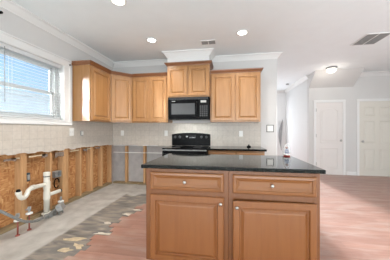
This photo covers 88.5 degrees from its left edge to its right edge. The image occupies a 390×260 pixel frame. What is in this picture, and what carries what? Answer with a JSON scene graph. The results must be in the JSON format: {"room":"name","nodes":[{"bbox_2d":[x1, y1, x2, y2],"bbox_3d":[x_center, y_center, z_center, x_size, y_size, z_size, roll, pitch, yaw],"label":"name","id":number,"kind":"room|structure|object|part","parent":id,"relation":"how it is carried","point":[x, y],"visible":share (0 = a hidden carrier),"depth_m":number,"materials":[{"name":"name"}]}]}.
{"room":"kitchen","nodes":[
{"label":"kitchen","id":0,"kind":"room"},
{"bbox_2d":[0,7,112,154],"bbox_3d":[-2.557,-0.150,0.995,0.190,2.740,7.530,0,0,9],"label":"wall","id":1,"kind":"structure","parent":0,"point":[10,23],"depth_m":2.91,"materials":[{"name":"paint"}]},
{"bbox_2d":[0,30,71,125],"bbox_3d":[-2.294,-0.609,2.464,0.221,1.067,1.815,0,0,9],"label":"window","id":2,"kind":"structure","parent":1,"relation":"in","point":[7,38],"depth_m":2.90,"materials":[{"name":"paint"}]},
{"bbox_3d":[-2.370,-0.585,2.479,0.055,0.790,1.388,0,0,9],"label":"sash","id":3,"kind":"part","parent":2,"relation":"part of","materials":[{"name":"paint"}]},
{"bbox_3d":[-2.366,-0.583,2.478,0.075,0.875,1.478,0,0,9],"label":"frame","id":4,"kind":"part","parent":2,"relation":"part of","materials":[{"name":"paint"}]},
{"bbox_2d":[0,42,61,119],"bbox_3d":[-2.267,-0.589,2.462,0.076,0.861,1.460,0,0,9],"label":"window blind","id":5,"kind":"object","parent":2,"relation":"attached to","point":[3,46],"visible":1,"depth_m":2.62,"materials":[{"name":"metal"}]},
{"bbox_3d":[-2.274,-0.575,2.463,0.052,0.791,0.004,0,0,9],"label":"ladder cord","id":6,"kind":"part","parent":5,"relation":"part of","materials":[{"name":"white fabric"}]},
{"bbox_3d":[-2.274,-0.169,2.463,0.046,0.020,1.456,0,0,9],"label":"rail","id":7,"kind":"part","parent":5,"relation":"part of","materials":[{"name":"white plastic"}]},
{"bbox_2d":[0,145,106,227],"bbox_3d":[-2.230,0.754,3.158,0.022,0.931,3.095,0,0,9],"label":"osb sheathing","id":8,"kind":"object","parent":1,"relation":"attached to","point":[35,165],"visible":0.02,"depth_m":2.88,"materials":[{"name":"brown wood"}]},
{"bbox_2d":[52,170,60,177],"bbox_3d":[-2.179,0.690,3.138,0.081,0.090,0.113,0,0,9],"label":"electrical box","id":9,"kind":"object","parent":8,"relation":"attached to","point":[57,173],"visible":0.88,"depth_m":3.12,"materials":[{"name":"metal"}]},
{"bbox_2d":[0,121,112,154],"bbox_3d":[-2.137,0.094,2.933,0.008,0.491,3.291,0,0,9],"label":"tile backsplash","id":10,"kind":"structure","parent":1,"relation":"attached to","point":[15,139],"depth_m":2.95,"materials":[{"name":"beige tile"}]},
{"bbox_2d":[69,128,73,135],"bbox_3d":[-2.060,0.034,3.342,0.011,0.128,0.095,0,0,9],"label":"switch plate","id":11,"kind":"object","parent":10,"relation":"attached to","point":[71,130],"visible":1,"depth_m":3.34,"materials":[{"name":"white plastic"}]},
{"bbox_2d":[55,152,63,157],"bbox_3d":[-2.116,0.385,3.126,0.006,0.078,0.160,0,0,9],"label":"drywall remnant","id":12,"kind":"object","parent":1,"relation":"attached to","point":[57,154],"visible":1,"depth_m":3.12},
{"bbox_2d":[71,60,111,121],"bbox_3d":[-1.839,-0.648,3.599,0.377,0.993,0.620,0,0,9],"label":"upper cabinet","id":13,"kind":"object","parent":1,"relation":"attached to","point":[90,83],"visible":1,"depth_m":3.37,"materials":[{"name":"brown wood"}]},
{"bbox_3d":[-1.839,-1.115,3.599,0.377,0.060,0.620,0,0,9],"label":"crown molding","id":14,"kind":"part","parent":13,"relation":"part of","materials":[{"name":"brown wood"}]},
{"bbox_3d":[-1.686,-0.615,3.598,0.020,0.881,0.526,0,0,9],"label":"door","id":15,"kind":"part","parent":13,"relation":"part of","materials":[{"name":"brown wood"}]},
{"bbox_2d":[99,71,131,122],"bbox_3d":[-1.604,-0.648,4.187,0.648,0.993,0.656,0,0,9],"label":"upper cabinet","id":16,"kind":"object","parent":1,"relation":"attached to","point":[120,82],"visible":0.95,"depth_m":3.99,"materials":[{"name":"brown wood"}]},
{"bbox_3d":[-1.471,-0.615,3.997,0.380,0.881,0.020,0,0,-36],"label":"door","id":17,"kind":"part","parent":16,"relation":"part of","materials":[{"name":"brown wood"}]},
{"bbox_3d":[-1.464,-1.115,3.986,0.424,0.060,0.048,0,0,-36],"label":"crown molding","id":18,"kind":"part","parent":16,"relation":"part of","materials":[{"name":"brown wood"}]},
{"bbox_2d":[0,182,145,259],"bbox_3d":[1.649,1.280,2.312,8.100,0.120,11.700,0,0,9],"label":"floor","id":19,"kind":"structure","parent":0,"point":[85,216],"depth_m":2.53,"materials":[{"name":"concrete"}]},
{"bbox_2d":[0,222,24,234],"bbox_3d":[-2.247,1.200,2.413,0.173,0.040,0.288,0,0,9],"label":"plate","id":20,"kind":"object","parent":19,"relation":"on","point":[7,228],"depth_m":2.44,"materials":[{"name":"brown wood"}]},
{"bbox_2d":[14,213,20,236],"bbox_3d":[-2.046,1.091,2.308,0.072,0.258,0.075,0,0,-36],"label":"stub","id":21,"kind":"object","parent":19,"relation":"on","point":[16,214],"visible":0.67,"depth_m":2.30,"materials":[{"name":"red plastic"}]},
{"bbox_2d":[25,206,32,230],"bbox_3d":[-2.024,1.078,2.443,0.072,0.282,0.075,0,0,-36],"label":"stub","id":22,"kind":"object","parent":19,"relation":"on","point":[28,209],"visible":0.97,"depth_m":2.44,"materials":[{"name":"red plastic"}]},
{"bbox_2d":[27,210,43,219],"bbox_3d":[-2.188,1.200,2.780,0.175,0.040,0.289,0,0,9],"label":"plate","id":23,"kind":"object","parent":19,"relation":"on","point":[38,214],"depth_m":2.77,"materials":[{"name":"brown wood"}]},
{"bbox_2d":[15,153,26,219],"bbox_3d":[-2.260,0.734,2.592,0.101,0.890,0.075,0,0,9],"label":"stud","id":24,"kind":"object","parent":23,"relation":"on","point":[20,164],"visible":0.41,"depth_m":2.56,"materials":[{"name":"brown wood"}]},
{"bbox_2d":[45,151,51,208],"bbox_3d":[-2.196,0.734,2.998,0.095,0.890,0.038,0,0,9],"label":"stud","id":25,"kind":"object","parent":23,"relation":"on","point":[48,160],"visible":0.38,"depth_m":2.98,"materials":[{"name":"brown wood"}]},
{"bbox_2d":[15,172,61,215],"bbox_3d":[-2.112,0.909,2.697,0.147,0.620,0.698,0,0,5],"label":"drain pipe","id":26,"kind":"object","parent":19,"relation":"on","point":[46,184],"visible":0.94,"depth_m":2.81,"materials":[{"name":"white plastic"}]},
{"bbox_2d":[44,211,55,218],"bbox_3d":[-2.028,1.185,2.810,0.056,0.070,0.156,0,0,28],"label":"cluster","id":27,"kind":"object","parent":19,"relation":"on","point":[54,212],"visible":0.56,"depth_m":2.80,"materials":[{"name":"metal"}]},
{"bbox_2d":[55,202,65,214],"bbox_3d":[-1.945,1.140,2.897,0.098,0.166,0.143,0,0,-16],"label":"junction box","id":28,"kind":"object","parent":19,"relation":"on","point":[59,207],"visible":1,"depth_m":2.85,"materials":[{"name":"metal"}]},
{"bbox_2d":[0,209,55,222],"bbox_3d":[-2.023,0.946,2.382,0.133,0.418,0.870,0,0,14],"label":"cable","id":29,"kind":"object","parent":28,"relation":"attached to","point":[53,210],"visible":1,"depth_m":2.31,"materials":[{"name":"grey plastic"}]},
{"bbox_2d":[57,248,71,251],"bbox_3d":[-1.310,1.218,2.031,0.159,0.003,0.076,0,0,9],"label":"scrap","id":30,"kind":"object","parent":19,"relation":"on","point":[61,249],"visible":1,"depth_m":2.02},
{"bbox_2d":[63,237,86,240],"bbox_3d":[-1.348,1.218,2.231,0.266,0.003,0.075,0,0,0],"label":"scrap","id":31,"kind":"object","parent":19,"relation":"on","point":[74,238],"visible":1,"depth_m":2.22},
{"bbox_2d":[73,243,83,248],"bbox_3d":[-1.226,1.218,2.109,0.176,0.003,0.076,0,0,42],"label":"scrap","id":32,"kind":"object","parent":19,"relation":"on","point":[78,246],"visible":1,"depth_m":2.11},
{"bbox_2d":[64,182,111,204],"bbox_3d":[-2.013,1.200,3.840,0.174,0.040,1.338,0,0,9],"label":"plate","id":33,"kind":"object","parent":19,"relation":"on","point":[85,193],"depth_m":3.78,"materials":[{"name":"brown wood"}]},
{"bbox_2d":[58,148,67,202],"bbox_3d":[-2.150,0.734,3.259,0.101,0.890,0.110,0,0,9],"label":"stud","id":34,"kind":"object","parent":33,"relation":"on","point":[62,161],"visible":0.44,"depth_m":3.21,"materials":[{"name":"brown wood"}]},
{"bbox_2d":[75,147,81,195],"bbox_3d":[-2.096,0.734,3.599,0.095,0.890,0.042,0,0,9],"label":"stud","id":35,"kind":"object","parent":33,"relation":"on","point":[78,154],"visible":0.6,"depth_m":3.58,"materials":[{"name":"brown wood"}]},
{"bbox_2d":[86,147,92,190],"bbox_3d":[-2.046,0.734,3.885,0.101,0.890,0.075,0,0,9],"label":"stud","id":36,"kind":"object","parent":33,"relation":"on","point":[89,154],"visible":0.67,"depth_m":3.85,"materials":[{"name":"brown wood"}]},
{"bbox_2d":[98,146,102,185],"bbox_3d":[-1.996,0.734,4.211,0.095,0.890,0.042,0,0,9],"label":"stud","id":37,"kind":"object","parent":33,"relation":"on","point":[100,150],"visible":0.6,"depth_m":4.19,"materials":[{"name":"brown wood"}]},
{"bbox_2d":[107,145,111,181],"bbox_3d":[-1.943,0.734,4.527,0.095,0.890,0.045,0,0,9],"label":"stud","id":38,"kind":"object","parent":33,"relation":"on","point":[109,147],"visible":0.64,"depth_m":4.50,"materials":[{"name":"brown wood"}]},
{"bbox_2d":[94,232,110,234],"bbox_3d":[-1.072,1.218,2.350,0.243,0.003,0.047,0,0,9],"label":"scrap","id":39,"kind":"object","parent":19,"relation":"on","point":[100,233],"visible":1,"depth_m":2.35,"materials":[{"name":"beige paper"}]},
{"bbox_2d":[113,181,145,184],"bbox_3d":[-1.181,1.201,4.513,1.400,0.038,0.096,0,0,9],"label":"plate","id":40,"kind":"object","parent":19,"relation":"on","point":[118,182],"visible":0.54,"depth_m":4.52,"materials":[{"name":"brown wood"}]},
{"bbox_2d":[125,146,128,181],"bbox_3d":[-1.561,0.768,4.575,0.042,0.828,0.095,0,0,9],"label":"stud","id":41,"kind":"object","parent":40,"relation":"on","point":[126,147],"visible":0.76,"depth_m":4.53,"materials":[{"name":"brown wood"}]},
{"bbox_2d":[143,146,146,182],"bbox_3d":[-1.127,0.768,4.503,0.042,0.828,0.095,0,0,9],"label":"stud","id":42,"kind":"object","parent":40,"relation":"on","point":[144,147],"visible":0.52,"depth_m":4.46,"materials":[{"name":"brown wood"}]},
{"bbox_2d":[162,133,209,155],"bbox_3d":[-0.148,0.640,3.878,0.826,1.160,0.772,0,0,9],"label":"range","id":43,"kind":"object","parent":19,"relation":"on","point":[199,143],"visible":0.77,"depth_m":4.17,"materials":[{"name":"black metal"}]},
{"bbox_3d":[-0.195,0.676,3.589,0.810,0.598,0.039,0,0,9],"label":"oven door","id":44,"kind":"part","parent":43,"relation":"part of","materials":[{"name":"black metal"}]},
{"bbox_2d":[162,146,209,149],"bbox_3d":[-0.149,0.341,3.871,0.822,0.024,0.580,0,0,9],"label":"cooktop","id":45,"kind":"object","parent":43,"relation":"in","point":[169,147],"depth_m":3.65,"materials":[{"name":"black glass"}]},
{"bbox_3d":[-0.091,0.137,4.221,0.798,0.126,0.030,0,0,9],"label":"control panel","id":46,"kind":"part","parent":43,"relation":"part of","materials":[{"name":"black plastic"}]},
{"bbox_2d":[208,151,264,154],"bbox_3d":[0.765,0.793,3.797,0.977,0.853,0.635,0,0,9],"label":"base cabinet","id":47,"kind":"object","parent":19,"relation":"on","point":[209,152],"visible":0.05,"depth_m":3.52,"materials":[{"name":"brown wood"}]},
{"bbox_3d":[0.476,0.461,3.559,0.450,0.138,0.020,0,0,9],"label":"drawer","id":48,"kind":"part","parent":47,"relation":"part of","materials":[{"name":"brown wood"}]},
{"bbox_2d":[208,146,266,151],"bbox_3d":[0.774,0.349,3.792,1.007,0.036,0.646,0,0,9],"label":"countertop","id":49,"kind":"structure","parent":47,"relation":"on","point":[211,148],"depth_m":3.58,"materials":[{"name":"stone"}]},
{"bbox_3d":[0.959,0.461,3.479,0.450,0.138,0.020,0,0,9],"label":"drawer","id":50,"kind":"part","parent":47,"relation":"part of","materials":[{"name":"brown wood"}]},
{"bbox_2d":[112,145,167,181],"bbox_3d":[-1.211,0.786,4.578,1.520,0.868,0.020,0,0,9],"label":"wall","id":51,"kind":"structure","parent":0,"point":[153,152],"depth_m":4.61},
{"bbox_2d":[168,55,209,61],"bbox_3d":[-0.103,-1.417,4.071,0.824,0.205,0.400,0,0,9],"label":"wall","id":52,"kind":"structure","parent":0,"point":[192,58],"depth_m":3.87,"materials":[{"name":"paint"}]},
{"bbox_2d":[0,0,282,67],"bbox_3d":[-0.354,-1.470,2.592,3.638,0.100,11.400,0,0,9],"label":"trim","id":53,"kind":"structure","parent":52,"relation":"attached to","point":[11,6],"depth_m":3.82,"materials":[{"name":"paint"}]},
{"bbox_2d":[164,60,213,97],"bbox_3d":[-0.107,-0.976,4.047,0.932,0.675,0.447,0,0,9],"label":"upper cabinet","id":54,"kind":"object","parent":52,"relation":"attached to","point":[187,78],"visible":0.93,"depth_m":3.86,"materials":[{"name":"brown wood"}]},
{"bbox_3d":[-0.340,-0.943,3.896,0.381,0.565,0.020,0,0,9],"label":"door","id":55,"kind":"part","parent":54,"relation":"part of","materials":[{"name":"brown wood"}]},
{"bbox_2d":[168,96,209,120],"bbox_3d":[-0.099,-0.419,4.021,0.805,0.431,0.480,0,0,9],"label":"microwave","id":56,"kind":"object","parent":54,"relation":"attached to","point":[179,108],"visible":1,"depth_m":3.83,"materials":[{"name":"black metal"}]},
{"bbox_3d":[-0.230,-0.408,3.849,0.597,0.349,0.027,0,0,9],"label":"door","id":57,"kind":"part","parent":56,"relation":"part of","materials":[{"name":"black glass"}]},
{"bbox_3d":[0.166,-0.408,3.784,0.198,0.349,0.027,0,0,9],"label":"control panel","id":58,"kind":"part","parent":56,"relation":"part of","materials":[{"name":"black plastic"}]},
{"bbox_3d":[-0.107,-1.283,4.047,0.932,0.060,0.447,0,0,9],"label":"crown molding","id":59,"kind":"part","parent":54,"relation":"part of","materials":[{"name":"brown wood"}]},
{"bbox_3d":[0.066,-0.943,3.829,0.381,0.565,0.020,0,0,9],"label":"door","id":60,"kind":"part","parent":54,"relation":"part of","materials":[{"name":"brown wood"}]},
{"bbox_2d":[113,59,276,155],"bbox_3d":[-0.110,-0.150,4.341,3.550,2.740,0.130,0,0,9],"label":"wall","id":61,"kind":"structure","parent":0,"point":[269,72],"depth_m":4.03,"materials":[{"name":"paint"}]},
{"bbox_2d":[132,72,172,122],"bbox_3d":[-0.899,-0.648,4.209,0.775,0.993,0.384,0,0,9],"label":"upper cabinet","id":62,"kind":"object","parent":61,"relation":"attached to","point":[149,90],"visible":0.93,"depth_m":4.05,"materials":[{"name":"brown wood"}]},
{"bbox_3d":[-1.111,-0.615,4.086,0.350,0.881,0.020,0,0,9],"label":"door","id":63,"kind":"part","parent":62,"relation":"part of","materials":[{"name":"brown wood"}]},
{"bbox_3d":[-0.927,-1.115,4.043,0.775,0.060,0.048,0,0,9],"label":"crown molding","id":64,"kind":"part","parent":62,"relation":"part of","materials":[{"name":"brown wood"}]},
{"bbox_3d":[-0.736,-0.615,4.025,0.350,0.881,0.020,0,0,9],"label":"door","id":65,"kind":"part","parent":62,"relation":"part of","materials":[{"name":"brown wood"}]},
{"bbox_2d":[113,122,260,146],"bbox_3d":[-0.267,0.105,4.297,3.236,0.513,0.008,0,0,9],"label":"tile backsplash","id":66,"kind":"structure","parent":61,"relation":"attached to","point":[139,134],"depth_m":4.29,"materials":[{"name":"beige tile"}]},
{"bbox_2d":[210,67,263,122],"bbox_3d":[0.804,-0.648,3.928,0.983,0.993,0.385,0,0,9],"label":"upper cabinet","id":67,"kind":"object","parent":61,"relation":"attached to","point":[235,96],"visible":1,"depth_m":3.77,"materials":[{"name":"brown wood"}]},
{"bbox_3d":[0.528,-0.615,3.816,0.430,0.881,0.020,0,0,9],"label":"door","id":68,"kind":"part","parent":67,"relation":"part of","materials":[{"name":"brown wood"}]},
{"bbox_3d":[0.805,-1.115,3.928,0.981,0.060,0.385,0,0,9],"label":"crown molding","id":69,"kind":"part","parent":67,"relation":"part of","materials":[{"name":"brown wood"}]},
{"bbox_3d":[0.982,-0.615,3.741,0.430,0.881,0.020,0,0,9],"label":"door","id":70,"kind":"part","parent":67,"relation":"part of","materials":[{"name":"brown wood"}]},
{"bbox_2d":[266,125,273,131],"bbox_3d":[1.503,-0.030,3.999,0.146,0.150,0.018,0,0,9],"label":"light switch","id":71,"kind":"object","parent":61,"relation":"attached to","point":[269,128],"visible":1,"depth_m":4.00,"materials":[{"name":"white plastic"}]},
{"bbox_2d":[12,0,389,90],"bbox_3d":[1.649,-1.570,2.312,8.100,0.100,11.700,0,0,9],"label":"ceiling","id":72,"kind":"structure","parent":0,"point":[311,35],"depth_m":2.97,"materials":[{"name":"paint"}]},
{"bbox_2d":[110,0,126,5],"bbox_3d":[-0.900,-1.512,2.348,0.184,0.012,0.184,0,0,9],"label":"recessed light","id":73,"kind":"object","parent":72,"relation":"in","point":[115,2],"visible":1,"depth_m":2.37,"materials":[{"name":"glass"}]},
{"bbox_2d":[146,38,156,42],"bbox_3d":[-0.730,-1.512,3.374,0.184,0.012,0.184,0,0,9],"label":"recessed light","id":74,"kind":"object","parent":72,"relation":"in","point":[151,40],"visible":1,"depth_m":3.38,"materials":[{"name":"glass"}]},
{"bbox_2d":[200,39,215,44],"bbox_3d":[0.231,-1.514,3.456,0.260,0.011,0.165,0,0,9],"label":"ceiling vent","id":75,"kind":"object","parent":72,"relation":"in","point":[203,42],"visible":1,"depth_m":3.45,"materials":[{"name":"metal"}]},
{"bbox_2d":[236,30,247,35],"bbox_3d":[0.736,-1.512,3.112,0.184,0.012,0.184,0,0,9],"label":"recessed light","id":76,"kind":"object","parent":72,"relation":"in","point":[240,32],"visible":1,"depth_m":3.10,"materials":[{"name":"glass"}]},
{"bbox_2d":[326,66,336,72],"bbox_3d":[3.303,-1.453,4.847,0.230,0.132,0.230,0,0,9],"label":"ceiling light","id":77,"kind":"object","parent":72,"relation":"attached to","point":[330,69],"visible":1,"depth_m":4.78,"materials":[{"name":"glass"}]},
{"bbox_2d":[350,32,389,45],"bbox_3d":[2.932,-1.514,3.337,0.370,0.011,0.440,0,0,9],"label":"ceiling vent","id":78,"kind":"object","parent":72,"relation":"in","point":[370,38],"visible":1,"depth_m":3.31,"materials":[{"name":"metal"}]},
{"bbox_2d":[63,174,389,259],"bbox_3d":[2.537,1.215,4.294,6.793,0.008,7.499,0,0,9],"label":"floor","id":79,"kind":"structure","parent":0,"point":[354,210],"depth_m":2.51,"materials":[{"name":"brown wood"}]},
{"bbox_2d":[146,168,227,259],"bbox_3d":[-0.036,0.776,2.018,0.735,0.868,0.630,0,0,9],"label":"base cabinet","id":80,"kind":"object","parent":79,"relation":"on","point":[187,210],"visible":0.92,"depth_m":1.74,"materials":[{"name":"brown wood"}]},
{"bbox_3d":[-0.079,0.452,1.743,0.655,0.157,0.020,0,0,9],"label":"drawer","id":81,"kind":"part","parent":80,"relation":"part of","materials":[{"name":"brown wood"}]},
{"bbox_3d":[-0.079,0.865,1.742,0.655,0.587,0.020,0,0,9],"label":"door","id":82,"kind":"part","parent":80,"relation":"part of","materials":[{"name":"brown wood"}]},
{"bbox_2d":[141,153,325,173],"bbox_3d":[0.332,0.324,2.084,1.511,0.032,0.860,0,0,9],"label":"countertop","id":83,"kind":"structure","parent":80,"relation":"on","point":[217,162],"depth_m":1.84,"materials":[{"name":"stone"}]},
{"bbox_2d":[283,147,290,156],"bbox_3d":[1.081,0.232,2.353,0.092,0.151,0.092,0,0,9],"label":"bottle","id":84,"kind":"object","parent":83,"relation":"on","point":[286,152],"visible":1,"depth_m":2.33,"materials":[{"name":"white plastic"}]},
{"bbox_2d":[228,171,319,259],"bbox_3d":[0.676,0.776,1.886,0.712,0.868,0.658,0,0,9],"label":"base cabinet","id":85,"kind":"object","parent":79,"relation":"on","point":[272,215],"visible":0.89,"depth_m":1.61,"materials":[{"name":"brown wood"}]},
{"bbox_3d":[0.636,0.452,1.625,0.649,0.157,0.020,0,0,9],"label":"drawer","id":86,"kind":"part","parent":85,"relation":"part of","materials":[{"name":"brown wood"}]},
{"bbox_3d":[0.635,0.870,1.609,0.649,0.576,0.020,0,0,7],"label":"door","id":87,"kind":"part","parent":85,"relation":"part of","materials":[{"name":"brown wood"}]},
{"bbox_2d":[277,93,285,155],"bbox_3d":[2.696,-0.150,7.927,1.900,2.740,0.120,0,0,9],"label":"wall","id":88,"kind":"structure","parent":0,"point":[281,97],"depth_m":7.76,"materials":[{"name":"paint"}]},
{"bbox_2d":[279,119,282,149],"bbox_3d":[3.292,0.176,7.701,0.154,1.188,0.129,0,0,9],"label":"curtain","id":89,"kind":"object","parent":88,"relation":"hanging from","point":[281,125],"visible":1,"depth_m":7.65,"materials":[{"name":"grey fabric"}]},
{"bbox_2d":[286,80,306,161],"bbox_3d":[3.392,-0.150,6.677,0.120,2.740,2.120,0,0,9],"label":"wall","id":90,"kind":"structure","parent":0,"point":[296,98],"depth_m":6.42,"materials":[{"name":"paint"}]},
{"bbox_2d":[309,68,363,87],"bbox_3d":[3.646,-1.337,5.206,1.100,0.365,0.460,0,0,9],"label":"ceiling","id":91,"kind":"structure","parent":0,"point":[340,77],"depth_m":5.21,"materials":[{"name":"paint"}]},
{"bbox_2d":[307,75,389,176],"bbox_3d":[4.680,-0.150,5.329,3.100,2.740,0.120,0,0,9],"label":"wall","id":92,"kind":"structure","parent":0,"point":[365,87],"depth_m":5.35,"materials":[{"name":"paint"}]},
{"bbox_2d":[313,100,345,174],"bbox_3d":[3.644,0.199,5.407,0.792,2.023,0.063,0,0,9],"label":"door","id":93,"kind":"structure","parent":92,"relation":"in","point":[329,119],"depth_m":5.42,"materials":[{"name":"paint"}]},
{"bbox_3d":[3.647,0.230,5.426,0.460,1.660,0.009,0,0,9],"label":"panel","id":94,"kind":"part","parent":93,"relation":"part of","materials":[{"name":"paint"}]},
{"bbox_2d":[277,71,389,93],"bbox_3d":[3.699,-1.470,6.202,1.844,0.100,5.119,0,0,-44],"label":"trim","id":95,"kind":"structure","parent":92,"relation":"attached to","point":[373,73],"depth_m":5.53,"materials":[{"name":"paint"}]},
{"bbox_2d":[346,172,356,175],"bbox_3d":[4.620,1.163,5.271,3.000,0.096,0.014,0,0,9],"label":"baseboard","id":96,"kind":"structure","parent":92,"relation":"attached to","point":[347,173],"depth_m":5.34,"materials":[{"name":"paint"}]},
{"bbox_2d":[357,98,389,175],"bbox_3d":[4.784,0.194,5.219,0.982,2.034,0.063,0,0,9],"label":"door","id":97,"kind":"structure","parent":92,"relation":"in","point":[373,115],"depth_m":5.25,"materials":[{"name":"beige paint"}]},
{"bbox_3d":[4.787,0.225,5.238,0.630,1.670,0.009,0,0,9],"label":"panel","id":98,"kind":"part","parent":97,"relation":"part of","materials":[{"name":"beige paint"}]},
{"label":"outside","id":99,"kind":"structure","parent":0,"visible":0},
{"bbox_2d":[0,87,49,114],"bbox_3d":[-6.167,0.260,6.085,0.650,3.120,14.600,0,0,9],"label":"house","id":100,"kind":"structure","parent":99,"point":[26,94],"depth_m":6.92,"materials":[{"name":"white"}]}
]}

